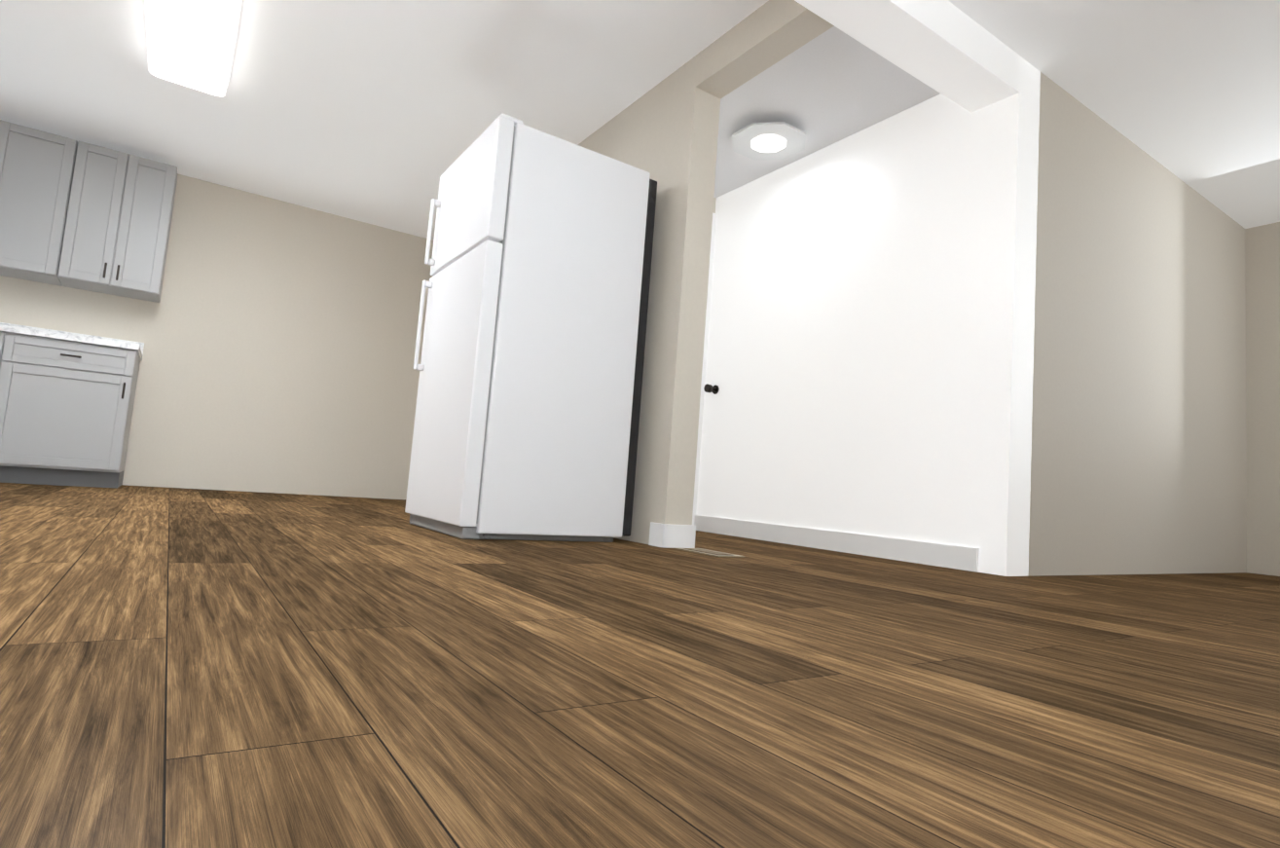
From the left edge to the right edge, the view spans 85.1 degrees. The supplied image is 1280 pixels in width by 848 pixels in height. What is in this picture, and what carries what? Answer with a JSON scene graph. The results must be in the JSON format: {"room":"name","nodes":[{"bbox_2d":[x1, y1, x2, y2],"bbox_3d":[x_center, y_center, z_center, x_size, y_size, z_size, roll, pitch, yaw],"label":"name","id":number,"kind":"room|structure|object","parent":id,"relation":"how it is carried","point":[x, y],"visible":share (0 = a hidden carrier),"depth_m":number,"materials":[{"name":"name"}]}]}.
{"room":"kitchen","nodes":[
{"label":"kitchen","id":0,"kind":"room"},
{"bbox_2d":[0,173,433,499],"bbox_3d":[-3.438,-0.686,5.031,3.900,2.260,0.120,8,-6,-34],"label":"wall","id":1,"kind":"structure","parent":0,"point":[277,338],"depth_m":5.34,"materials":[{"name":"beige paint"}]},
{"bbox_2d":[0,119,11,189],"bbox_3d":[-4.198,-1.439,4.250,0.483,0.900,0.368,8,-6,-34],"label":"upper cabinet","id":2,"kind":"object","parent":1,"relation":"attached to","point":[5,127],"depth_m":4.28,"materials":[{"name":"grey wood"}]},
{"bbox_2d":[0,122,62,283],"bbox_3d":[-3.897,-1.396,4.474,0.496,0.900,0.330,8,-6,-34],"label":"upper cabinet","id":3,"kind":"object","parent":1,"relation":"attached to","point":[32,166],"depth_m":4.34,"materials":[{"name":"grey wood"}]},
{"bbox_2d":[3,322,144,353],"bbox_3d":[-4.245,-0.627,4.395,1.830,0.090,0.020,8,-6,-34],"label":"backsplash","id":4,"kind":"structure","parent":1,"relation":"attached to","point":[5,324],"depth_m":4.66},
{"bbox_2d":[38,136,116,292],"bbox_3d":[-3.630,-1.360,4.652,0.385,0.900,0.330,8,-6,-34],"label":"upper cabinet","id":5,"kind":"object","parent":1,"relation":"attached to","point":[74,213],"depth_m":4.48,"materials":[{"name":"grey wood"}]},
{"bbox_2d":[97,150,177,302],"bbox_3d":[-3.429,-1.332,4.786,0.324,0.900,0.330,8,-6,-34],"label":"upper cabinet","id":6,"kind":"object","parent":1,"relation":"attached to","point":[134,241],"depth_m":4.65,"materials":[{"name":"grey wood"}]},
{"bbox_2d":[0,482,1279,847],"bbox_3d":[-0.541,0.503,2.880,9.100,0.060,7.500,8,-6,-34],"label":"floor","id":7,"kind":"structure","parent":0,"point":[189,668],"depth_m":0.86,"materials":[{"name":"brown wood"}]},
{"bbox_2d":[0,326,19,454],"bbox_3d":[-4.103,-0.123,4.086,0.676,0.870,0.656,8,-6,-34],"label":"base cabinet","id":8,"kind":"object","parent":7,"relation":"on","point":[9,339],"depth_m":4.04,"materials":[{"name":"grey wood"}]},
{"bbox_2d":[0,329,142,488],"bbox_3d":[-3.647,-0.059,4.412,0.676,0.870,0.620,8,-6,-34],"label":"base cabinet","id":9,"kind":"object","parent":7,"relation":"on","point":[66,403],"depth_m":4.20,"materials":[{"name":"grey wood"}]},
{"bbox_2d":[0,322,143,357],"bbox_3d":[-3.827,-0.540,4.305,1.220,0.036,0.630,8,-6,-34],"label":"countertop","id":10,"kind":"structure","parent":9,"relation":"on","point":[28,328],"depth_m":4.25,"materials":[{"name":"white stone"}]},
{"bbox_2d":[404,112,657,542],"bbox_3d":[-0.527,-0.357,3.256,0.845,1.718,0.750,8,-6,-34],"label":"fridge","id":11,"kind":"object","parent":7,"relation":"on","point":[530,367],"visible":1,"depth_m":2.94,"materials":[{"name":"white painted metal"},{"name":"dark grey metal"}]},
{"bbox_2d":[673,548,744,557],"bbox_3d":[0.284,0.532,2.898,0.140,0.007,0.290,8,-6,-34],"label":"floor vent","id":12,"kind":"object","parent":7,"relation":"in","point":[709,552],"visible":1,"depth_m":2.85,"materials":[{"name":"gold metal"}]},
{"bbox_2d":[0,0,1279,240],"bbox_3d":[-1.372,-1.758,4.584,9.100,0.104,11.100,8,-6,-34],"label":"ceiling","id":13,"kind":"structure","parent":0,"point":[384,113],"depth_m":3.52,"materials":[{"name":"white paint"}]},
{"bbox_2d":[145,0,242,96],"bbox_3d":[-2.061,-1.845,3.206,0.360,0.082,1.220,8,-6,-34],"label":"kitchen ceiling light","id":14,"kind":"object","parent":13,"relation":"attached to","point":[191,44],"visible":1,"depth_m":3.28,"materials":[{"name":"white plastic"}]},
{"bbox_2d":[695,0,834,98],"bbox_3d":[0.517,-1.635,2.974,0.150,0.160,0.690,8,-6,-34],"label":"header beam","id":15,"kind":"structure","parent":13,"relation":"attached to","point":[765,36],"depth_m":2.94,"materials":[{"name":"beige paint"}]},
{"bbox_2d":[731,121,805,160],"bbox_3d":[0.715,-1.584,3.871,0.397,0.068,0.397,8,-6,-34],"label":"light","id":16,"kind":"object","parent":13,"relation":"attached to","point":[768,141],"visible":1,"depth_m":3.84,"materials":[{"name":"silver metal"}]},
{"bbox_2d":[794,0,1020,112],"bbox_3d":[-0.252,-1.784,1.913,4.495,0.170,0.220,8,-6,-34],"label":"beam","id":17,"kind":"structure","parent":13,"relation":"attached to","point":[951,52],"depth_m":2.83,"materials":[{"name":"white paint"}]},
{"bbox_2d":[578,54,720,544],"bbox_3d":[-0.888,-0.512,4.847,0.150,2.260,4.060,8,-6,-34],"label":"wall","id":18,"kind":"structure","parent":0,"point":[664,132],"depth_m":3.21,"materials":[{"name":"beige paint"}]},
{"bbox_2d":[648,518,702,548],"bbox_3d":[-0.093,0.520,3.577,0.034,0.100,1.164,8,-6,-34],"label":"baseboard","id":19,"kind":"structure","parent":18,"relation":"attached to","point":[670,535],"depth_m":3.06,"materials":[{"name":"white wood"}]},
{"bbox_2d":[712,197,716,213],"bbox_3d":[0.018,-0.478,4.467,0.935,2.260,0.120,8,-6,-34],"label":"wall","id":20,"kind":"structure","parent":0,"point":[714,201],"depth_m":4.77,"materials":[{"name":"beige paint"}]},
{"bbox_2d":[692,212,716,524],"bbox_3d":[0.015,-0.419,4.462,0.928,2.140,0.152,8,-6,-34],"label":"door frame","id":21,"kind":"structure","parent":20,"relation":"attached to","point":[704,367],"depth_m":4.65,"materials":[{"name":"white wood"}]},
{"bbox_2d":[695,56,1040,576],"bbox_3d":[0.273,-0.404,5.076,0.175,2.260,4.970,8,-6,-34],"label":"wall","id":22,"kind":"structure","parent":0,"point":[869,367],"depth_m":3.49,"materials":[{"name":"white paint"}]},
{"bbox_2d":[703,383,719,394],"bbox_3d":[0.463,-0.228,4.527,0.077,0.058,0.060,8,-6,-34],"label":"door knob","id":23,"kind":"object","parent":22,"relation":"attached to","point":[711,388],"visible":1,"depth_m":4.52,"materials":[{"name":"brown metal"}]},
{"bbox_2d":[694,514,979,572],"bbox_3d":[0.893,0.611,3.769,0.014,0.100,1.940,8,-6,-34],"label":"baseboard","id":24,"kind":"structure","parent":22,"relation":"attached to","point":[964,558],"depth_m":3.50,"materials":[{"name":"white wood"}]},
{"bbox_2d":[1027,72,1246,575],"bbox_3d":[2.807,-0.325,3.854,2.680,2.260,0.120,8,-6,-34],"label":"wall","id":25,"kind":"structure","parent":0,"point":[1138,458],"depth_m":3.59,"materials":[{"name":"beige paint"}]},
{"bbox_2d":[1244,221,1279,576],"bbox_3d":[4.644,-0.209,3.615,0.120,2.260,2.560,8,-6,-34],"label":"wall","id":26,"kind":"structure","parent":0,"point":[1262,357],"depth_m":4.47,"materials":[{"name":"beige paint"}]}
]}

